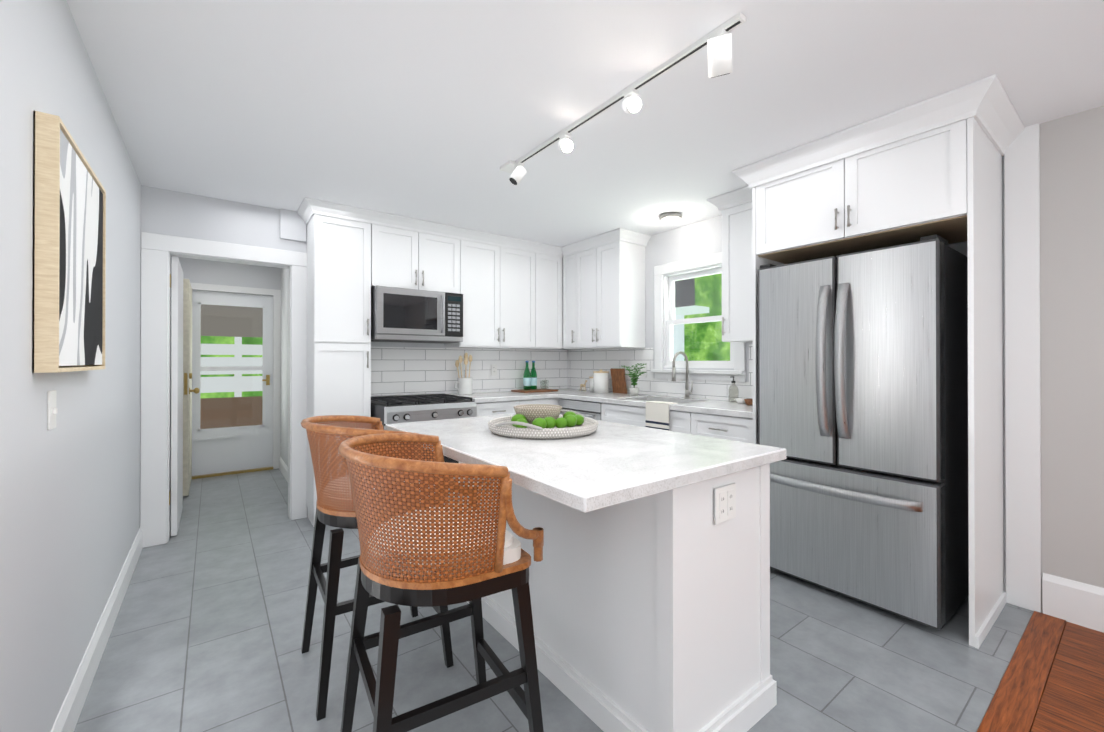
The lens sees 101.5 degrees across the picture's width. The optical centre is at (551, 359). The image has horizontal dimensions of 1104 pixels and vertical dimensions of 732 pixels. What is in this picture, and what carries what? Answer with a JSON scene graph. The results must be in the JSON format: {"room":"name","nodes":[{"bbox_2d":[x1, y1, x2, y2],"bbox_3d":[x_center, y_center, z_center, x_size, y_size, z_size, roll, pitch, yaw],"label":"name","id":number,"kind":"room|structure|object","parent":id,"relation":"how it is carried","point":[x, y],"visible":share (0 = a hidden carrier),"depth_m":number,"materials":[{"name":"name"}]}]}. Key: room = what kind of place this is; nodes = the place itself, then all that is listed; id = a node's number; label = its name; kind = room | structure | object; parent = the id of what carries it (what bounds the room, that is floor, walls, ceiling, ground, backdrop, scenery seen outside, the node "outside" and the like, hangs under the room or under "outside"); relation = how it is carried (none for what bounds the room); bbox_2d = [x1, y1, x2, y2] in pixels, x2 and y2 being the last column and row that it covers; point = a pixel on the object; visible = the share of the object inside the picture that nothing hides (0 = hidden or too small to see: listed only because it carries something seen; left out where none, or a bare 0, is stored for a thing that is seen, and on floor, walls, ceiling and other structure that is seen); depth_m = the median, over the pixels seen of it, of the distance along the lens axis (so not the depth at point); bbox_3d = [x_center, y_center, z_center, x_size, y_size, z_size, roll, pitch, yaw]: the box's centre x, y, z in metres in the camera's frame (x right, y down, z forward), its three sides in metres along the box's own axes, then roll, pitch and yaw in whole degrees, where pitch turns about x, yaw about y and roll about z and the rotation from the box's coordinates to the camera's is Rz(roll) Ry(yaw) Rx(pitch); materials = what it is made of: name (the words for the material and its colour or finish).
{"room":"kitchen","nodes":[
{"label":"kitchen","id":0,"kind":"room"},
{"bbox_2d":[0,0,140,731],"bbox_3d":[-0.928,0.032,0.487,0.120,2.450,6.570,0,0,-37],"label":"wall","id":1,"kind":"structure","parent":0,"point":[69,506],"depth_m":1.41,"materials":[{"name":"white paint"}]},
{"bbox_2d":[47,390,57,429],"bbox_3d":[-1.503,0.150,1.362,0.014,0.115,0.072,0,0,-37],"label":"light switch","id":2,"kind":"object","parent":1,"relation":"attached to","point":[52,410],"visible":0.94,"depth_m":1.35,"materials":[{"name":"white plastic"}]},
{"bbox_2d":[32,111,105,372],"bbox_3d":[-1.591,-0.319,1.510,0.047,0.710,0.690,0,0,-37],"label":"picture","id":3,"kind":"object","parent":1,"relation":"attached to","point":[69,251],"visible":1,"depth_m":1.33,"materials":[{"name":"brown wood"}]},
{"bbox_2d":[51,528,142,731],"bbox_3d":[-0.838,1.190,0.475,0.016,0.135,6.450,0,0,-37],"label":"baseboard","id":4,"kind":"structure","parent":1,"relation":"attached to","point":[67,718],"depth_m":1.83,"materials":[{"name":"white wood"}]},
{"bbox_2d":[170,256,273,480],"bbox_3d":[-3.777,0.050,4.982,1.190,2.450,0.120,0,0,-37],"label":"wall","id":5,"kind":"structure","parent":0,"point":[223,273],"depth_m":5.01,"materials":[{"name":"white paint"}]},
{"bbox_2d":[183,279,199,495],"bbox_3d":[-3.589,0.255,4.508,0.122,2.005,0.802,0,0,-37],"label":"door leaf","id":6,"kind":"structure","parent":5,"relation":"in","point":[187,383],"depth_m":4.17,"materials":[{"name":"paint"}]},
{"bbox_2d":[192,290,272,475],"bbox_3d":[-3.589,0.255,5.073,0.776,2.016,0.080,0,0,-37],"label":"storm door","id":7,"kind":"structure","parent":5,"relation":"in","point":[221,450],"depth_m":5.08,"materials":[{"name":"white paint"}]},
{"bbox_2d":[190,283,280,478],"bbox_3d":[-3.598,0.225,5.085,0.920,2.100,0.130,0,0,-37],"label":"trim","id":8,"kind":"structure","parent":5,"relation":"attached to","point":[276,294],"depth_m":5.28,"materials":[{"name":"white wood"}]},
{"bbox_2d":[274,267,280,289],"bbox_3d":[-3.273,0.051,5.361,0.070,2.450,0.120,0,0,-37],"label":"wall","id":9,"kind":"structure","parent":0,"point":[277,278],"depth_m":5.32,"materials":[{"name":"white paint"}]},
{"bbox_2d":[280,268,287,466],"bbox_3d":[-2.609,0.048,4.635,0.120,2.450,2.080,0,0,-37],"label":"wall","id":10,"kind":"structure","parent":0,"point":[284,380],"depth_m":5.03,"materials":[{"name":"white paint"}]},
{"bbox_2d":[279,457,287,482],"bbox_3d":[-2.627,1.205,4.542,0.016,0.135,1.958,0,0,-37],"label":"baseboard","id":11,"kind":"structure","parent":10,"relation":"attached to","point":[283,468],"depth_m":4.95,"materials":[{"name":"white wood"}]},
{"bbox_2d":[140,185,567,392],"bbox_3d":[-1.281,0.047,4.241,3.830,2.450,0.145,0,0,-37],"label":"wall","id":12,"kind":"structure","parent":0,"point":[188,215],"depth_m":3.33,"materials":[{"name":"white paint"}]},
{"bbox_2d":[171,256,182,535],"bbox_3d":[-2.920,0.259,3.521,0.036,1.996,0.745,0,0,-37],"label":"door leaf","id":13,"kind":"structure","parent":12,"relation":"in","point":[176,390],"depth_m":3.23,"materials":[{"name":"white wood"}]},
{"bbox_2d":[140,232,306,547],"bbox_3d":[-2.417,0.203,3.399,0.998,2.130,0.164,0,0,-37],"label":"door frame","id":14,"kind":"structure","parent":12,"relation":"attached to","point":[158,251],"depth_m":3.12,"materials":[{"name":"white wood"}]},
{"bbox_2d":[373,213,460,293],"bbox_3d":[-1.243,-0.886,3.994,0.772,0.583,0.348,0,0,-37],"label":"upper cabinet","id":15,"kind":"object","parent":12,"relation":"attached to","point":[409,253],"depth_m":3.83,"materials":[{"name":"white wood"}]},
{"bbox_2d":[371,286,462,342],"bbox_3d":[-1.200,-0.372,3.943,0.750,0.430,0.473,0,0,-37],"label":"microwave","id":16,"kind":"object","parent":15,"relation":"attached to","point":[406,315],"visible":0.98,"depth_m":3.77,"materials":[{"name":"grey metal"}]},
{"bbox_2d":[371,347,566,395],"bbox_3d":[-0.745,0.109,4.581,2.280,0.446,0.002,0,0,-37],"label":"backsplash","id":17,"kind":"structure","parent":12,"relation":"attached to","point":[405,370],"depth_m":4.42,"materials":[{"name":"tile"}]},
{"bbox_2d":[457,364,463,375],"bbox_3d":[-0.902,0.102,4.445,0.072,0.115,0.008,0,0,-37],"label":"electrical outlet","id":18,"kind":"object","parent":17,"relation":"attached to","point":[459,367],"visible":0.65,"depth_m":4.45,"materials":[{"name":"white plastic"}]},
{"bbox_2d":[491,364,496,374],"bbox_3d":[-0.599,0.103,4.674,0.072,0.115,0.008,0,0,-37],"label":"electrical outlet","id":19,"kind":"object","parent":17,"relation":"attached to","point":[493,369],"visible":1,"depth_m":4.67,"materials":[{"name":"white plastic"}]},
{"bbox_2d":[444,229,528,348],"bbox_3d":[-0.603,-0.652,4.474,0.947,1.048,0.348,0,0,-37],"label":"upper cabinet","id":20,"kind":"object","parent":12,"relation":"attached to","point":[494,269],"depth_m":4.30,"materials":[{"name":"white wood"}]},
{"bbox_2d":[529,241,560,348],"bbox_3d":[-0.133,-0.651,4.799,0.429,1.048,0.395,0,0,-37],"label":"upper cabinet","id":21,"kind":"object","parent":12,"relation":"attached to","point":[544,259],"depth_m":4.66,"materials":[{"name":"white wood"}]},
{"bbox_2d":[74,468,1033,731],"bbox_3d":[-1.012,1.299,3.522,4.260,0.060,6.130,0,0,-37],"label":"floor","id":22,"kind":"structure","parent":0,"point":[206,634],"depth_m":1.93,"materials":[{"name":"grey tile"}]},
{"bbox_2d":[305,201,372,526],"bbox_3d":[-1.718,0.045,3.633,0.410,2.448,0.348,0,0,-37],"label":"tall cabinet","id":23,"kind":"object","parent":22,"relation":"on","point":[339,237],"depth_m":3.50,"materials":[{"name":"white wood"}]},
{"bbox_2d":[301,415,453,720],"bbox_3d":[-0.754,0.750,1.908,0.539,1.025,0.602,0,0,-37],"label":"stool","id":24,"kind":"object","parent":22,"relation":"on","point":[335,506],"visible":0.5,"depth_m":1.70,"materials":[{"name":"brown wicker"}]},
{"bbox_2d":[371,393,476,504],"bbox_3d":[-1.124,0.793,3.839,0.744,0.955,0.711,0,0,-37],"label":"range","id":25,"kind":"object","parent":22,"relation":"on","point":[393,409],"visible":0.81,"depth_m":3.63,"materials":[{"name":"grey metal"}]},
{"bbox_2d":[338,433,543,731],"bbox_3d":[-0.346,0.748,1.374,0.551,1.025,0.604,0,0,-37],"label":"stool","id":26,"kind":"object","parent":22,"relation":"on","point":[427,551],"visible":1,"depth_m":1.18,"materials":[{"name":"brown wicker"}]},
{"bbox_2d":[465,393,524,416],"bbox_3d":[-0.644,0.822,4.269,0.513,0.900,0.618,0,0,-37],"label":"base cabinet","id":27,"kind":"object","parent":22,"relation":"on","point":[488,404],"depth_m":4.01,"materials":[{"name":"white wood"}]},
{"bbox_2d":[454,353,472,394],"bbox_3d":[-0.846,0.131,4.308,0.185,0.401,0.150,0,0,-37],"label":"utensil crock","id":28,"kind":"object","parent":27,"relation":"on","point":[464,385],"visible":1,"depth_m":4.27,"materials":[{"name":"white ceramic"}]},
{"bbox_2d":[497,393,556,404],"bbox_3d":[-0.349,0.823,4.491,0.459,0.900,0.618,0,0,-37],"label":"base cabinet","id":29,"kind":"object","parent":22,"relation":"on","point":[530,398],"depth_m":4.29,"materials":[{"name":"white wood"}]},
{"bbox_2d":[541,389,604,420],"bbox_3d":[0.077,0.824,4.811,0.727,0.900,0.618,0,0,-37],"label":"base cabinet","id":30,"kind":"object","parent":22,"relation":"on","point":[561,393],"depth_m":4.24,"materials":[{"name":"white wood"}]},
{"bbox_2d":[511,388,557,392],"bbox_3d":[-0.181,0.324,4.758,0.430,0.018,0.260,0,0,-37],"label":"board","id":31,"kind":"object","parent":30,"relation":"on","point":[535,390],"visible":0.83,"depth_m":4.66,"materials":[{"name":"brown wood"}]},
{"bbox_2d":[523,361,532,389],"bbox_3d":[-0.263,0.162,4.759,0.076,0.303,0.076,0,0,44],"label":"bottle","id":32,"kind":"object","parent":31,"relation":"on","point":[529,380],"depth_m":4.74,"materials":[{"name":"green glass"}]},
{"bbox_2d":[533,361,536,388],"bbox_3d":[-0.198,0.163,4.832,0.076,0.303,0.076,0,0,44],"label":"bottle","id":33,"kind":"object","parent":31,"relation":"on","point":[534,370],"depth_m":4.80,"materials":[{"name":"green glass"}]},
{"bbox_2d":[540,380,548,388],"bbox_3d":[-0.080,0.267,4.852,0.072,0.095,0.154,0,0,15],"label":"glass tumbler","id":34,"kind":"object","parent":31,"relation":"on","point":[545,384],"visible":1,"depth_m":4.84,"materials":[{"name":"clear glass"}]},
{"bbox_2d":[580,380,586,390],"bbox_3d":[0.338,0.273,4.791,0.032,0.120,0.097,0,0,-37],"label":"ornament","id":35,"kind":"object","parent":30,"relation":"on","point":[582,385],"visible":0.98,"depth_m":4.79,"materials":[{"name":"brown wood"}]},
{"bbox_2d":[589,370,608,392],"bbox_3d":[0.497,0.215,4.580,0.159,0.234,0.159,0,0,-43],"label":"ceramic canister","id":36,"kind":"object","parent":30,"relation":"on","point":[598,381],"visible":1,"depth_m":4.50,"materials":[{"name":"white ceramic"}]},
{"bbox_2d":[610,368,626,393],"bbox_3d":[0.663,0.210,4.492,0.060,0.249,0.180,0,0,-37],"label":"cutting board","id":37,"kind":"object","parent":30,"relation":"on","point":[618,378],"visible":0.96,"depth_m":4.47,"materials":[{"name":"brown wood"}]},
{"bbox_2d":[559,398,600,419],"bbox_3d":[0.470,0.825,4.340,0.649,0.895,0.600,0,0,-37],"label":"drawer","id":38,"kind":"object","parent":22,"relation":"on","point":[590,409],"visible":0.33,"depth_m":4.12,"materials":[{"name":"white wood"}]},
{"bbox_2d":[386,414,785,731],"bbox_3d":[0.006,0.793,1.953,0.970,0.940,1.525,0,0,-37],"label":"kitchen island","id":39,"kind":"object","parent":22,"relation":"on","point":[649,580],"visible":0.77,"depth_m":1.51,"materials":[{"name":"white"}]},
{"bbox_2d":[488,410,598,438],"bbox_3d":[-0.039,0.286,2.049,0.506,0.072,0.500,0,0,-37],"label":"woven tray","id":40,"kind":"object","parent":39,"relation":"on","point":[503,426],"visible":0.79,"depth_m":1.84,"materials":[{"name":"white wicker"}]},
{"bbox_2d":[514,404,561,423],"bbox_3d":[-0.067,0.264,2.135,0.232,0.087,0.232,0,0,-37],"label":"woven bowl","id":41,"kind":"object","parent":40,"relation":"on","point":[530,412],"visible":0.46,"depth_m":2.05,"materials":[{"name":"beige wicker"}]},
{"bbox_2d":[511,411,583,428],"bbox_3d":[-0.017,0.275,2.048,0.355,0.063,0.193,0,0,-37],"label":"limes","id":42,"kind":"object","parent":40,"relation":"on","point":[569,419],"visible":0.83,"depth_m":1.98,"materials":[{"name":"green food"}]},
{"bbox_2d":[634,421,680,432],"bbox_3d":[0.950,0.940,3.741,0.617,0.660,0.919,0,0,-37],"label":"base cabinet","id":43,"kind":"object","parent":22,"relation":"on","point":[675,428],"depth_m":3.32,"materials":[{"name":"white wood"}]},
{"bbox_2d":[622,363,646,395],"bbox_3d":[0.759,0.182,4.149,0.232,0.297,0.246,0,0,-37],"label":"fern plant","id":44,"kind":"object","parent":43,"relation":"on","point":[634,390],"visible":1,"depth_m":4.11,"materials":[{"name":"green plant"}]},
{"bbox_2d":[645,401,676,430],"bbox_3d":[0.830,0.487,3.427,0.104,0.332,0.221,0,0,-37],"label":"striped towel","id":45,"kind":"object","parent":43,"relation":"hanging from","point":[657,414],"visible":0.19,"depth_m":3.39,"materials":[{"name":"white fabric"}]},
{"bbox_2d":[672,351,692,398],"bbox_3d":[1.101,0.128,3.794,0.226,0.402,0.099,0,0,-37],"label":"faucet","id":46,"kind":"object","parent":43,"relation":"on","point":[687,393],"visible":1,"depth_m":3.83,"materials":[{"name":"silver metal"}]},
{"bbox_2d":[681,405,752,443],"bbox_3d":[1.349,0.818,3.212,0.617,0.900,0.524,0,0,-37],"label":"base cabinet","id":47,"kind":"object","parent":22,"relation":"on","point":[724,419],"depth_m":3.03,"materials":[{"name":"white wood"}]},
{"bbox_2d":[729,376,738,402],"bbox_3d":[1.402,0.227,3.490,0.076,0.202,0.072,0,0,-37],"label":"soap dispenser","id":48,"kind":"object","parent":47,"relation":"on","point":[733,381],"visible":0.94,"depth_m":3.48,"materials":[{"name":"clear glass"}]},
{"bbox_2d":[735,398,752,404],"bbox_3d":[1.420,0.306,3.314,0.089,0.042,0.191,0,0,-10],"label":"bowl","id":49,"kind":"object","parent":47,"relation":"on","point":[744,401],"visible":0.9,"depth_m":3.32,"materials":[{"name":"white ceramic"}]},
{"bbox_2d":[758,235,968,629],"bbox_3d":[1.729,0.348,2.553,0.747,1.831,0.850,0,0,-37],"label":"fridge","id":50,"kind":"object","parent":22,"relation":"on","point":[863,386],"visible":0.85,"depth_m":2.27,"materials":[{"name":"grey metal"}]},
{"bbox_2d":[732,74,1024,648],"bbox_3d":[1.774,0.041,2.562,0.725,2.449,1.190,0,0,-37],"label":"enclosure","id":51,"kind":"object","parent":22,"relation":"on","point":[915,172],"visible":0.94,"depth_m":2.22,"materials":[{"name":"white wood"}]},
{"bbox_2d":[66,0,1103,246],"bbox_3d":[-0.201,-1.235,2.453,4.260,0.100,8.830,0,0,-37],"label":"ceiling","id":52,"kind":"structure","parent":0,"point":[436,110],"depth_m":1.98,"materials":[{"name":"white paint"}]},
{"bbox_2d":[500,12,745,185],"bbox_3d":[0.193,-1.104,2.179,0.133,0.162,1.560,0,0,-37],"label":"track light","id":53,"kind":"object","parent":52,"relation":"attached to","point":[717,42],"visible":1,"depth_m":1.89,"materials":[{"name":"white plastic"}]},
{"bbox_2d":[659,212,681,222],"bbox_3d":[0.971,-1.157,3.690,0.180,0.044,0.180,0,0,-37],"label":"flush ceiling light","id":54,"kind":"object","parent":52,"relation":"attached to","point":[671,217],"visible":1,"depth_m":3.64,"materials":[{"name":"white glass"}]},
{"bbox_2d":[568,106,1103,608],"bbox_3d":[2.169,0.041,2.740,0.120,2.450,6.450,0,0,-37],"label":"wall","id":55,"kind":"structure","parent":0,"point":[1072,315],"depth_m":2.19,"materials":[{"name":"grey paint"}]},
{"bbox_2d":[561,241,580,348],"bbox_3d":[0.305,-0.651,4.778,0.410,1.048,0.299,0,0,-37],"label":"upper cabinet","id":56,"kind":"object","parent":55,"relation":"attached to","point":[571,253],"depth_m":4.69,"materials":[{"name":"white wood"}]},
{"bbox_2d":[581,229,648,348],"bbox_3d":[0.559,-0.652,4.493,0.347,1.048,0.662,0,0,-37],"label":"upper cabinet","id":57,"kind":"object","parent":55,"relation":"attached to","point":[584,294],"depth_m":4.27,"materials":[{"name":"white wood"}]},
{"bbox_2d":[567,344,752,400],"bbox_3d":[0.968,0.108,4.233,0.002,0.446,2.614,0,0,-37],"label":"backsplash","id":58,"kind":"structure","parent":55,"relation":"attached to","point":[582,364],"depth_m":4.35,"materials":[{"name":"tile"}]},
{"bbox_2d":[641,364,646,376],"bbox_3d":[0.879,0.102,4.329,0.008,0.115,0.072,0,0,-37],"label":"electrical outlet","id":59,"kind":"object","parent":58,"relation":"attached to","point":[644,370],"visible":0.81,"depth_m":4.32,"materials":[{"name":"white plastic"}]},
{"bbox_2d":[650,252,745,381],"bbox_3d":[1.262,-0.352,3.902,0.175,1.045,0.915,0,0,-37],"label":"kitchen window","id":60,"kind":"structure","parent":55,"relation":"in","point":[667,276],"depth_m":4.00,"materials":[{"name":"white wood"}]},
{"bbox_2d":[717,188,752,342],"bbox_3d":[1.496,-0.657,3.247,0.347,1.048,0.394,0,0,-37],"label":"upper cabinet","id":61,"kind":"object","parent":55,"relation":"attached to","point":[736,208],"depth_m":3.21,"materials":[{"name":"white wood"}]},
{"bbox_2d":[1004,123,1041,612],"bbox_3d":[2.406,0.040,2.309,0.020,2.449,0.125,0,0,-37],"label":"door frame","id":62,"kind":"structure","parent":55,"relation":"attached to","point":[1022,360],"depth_m":2.30,"materials":[{"name":"white wood"}]},
{"bbox_2d":[1042,573,1103,632],"bbox_3d":[3.249,1.160,1.183,0.020,0.200,2.670,0,0,-37],"label":"baseboard","id":63,"kind":"structure","parent":55,"relation":"attached to","point":[1075,602],"depth_m":2.16,"materials":[{"name":"white wood"}]},
{"bbox_2d":[977,611,1103,731],"bbox_3d":[1.766,1.284,0.085,3.950,0.064,2.698,0,0,-37],"label":"floor","id":64,"kind":"structure","parent":0,"point":[1052,680],"depth_m":1.75,"materials":[{"name":"brown wood"}]},
{"label":"outside","id":65,"kind":"structure","parent":0,"visible":0},
{"bbox_2d":[200,273,729,428],"bbox_3d":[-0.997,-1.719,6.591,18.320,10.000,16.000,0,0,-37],"label":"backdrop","id":66,"kind":"structure","parent":65,"point":[222,404],"depth_m":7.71,"materials":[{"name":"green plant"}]}
]}

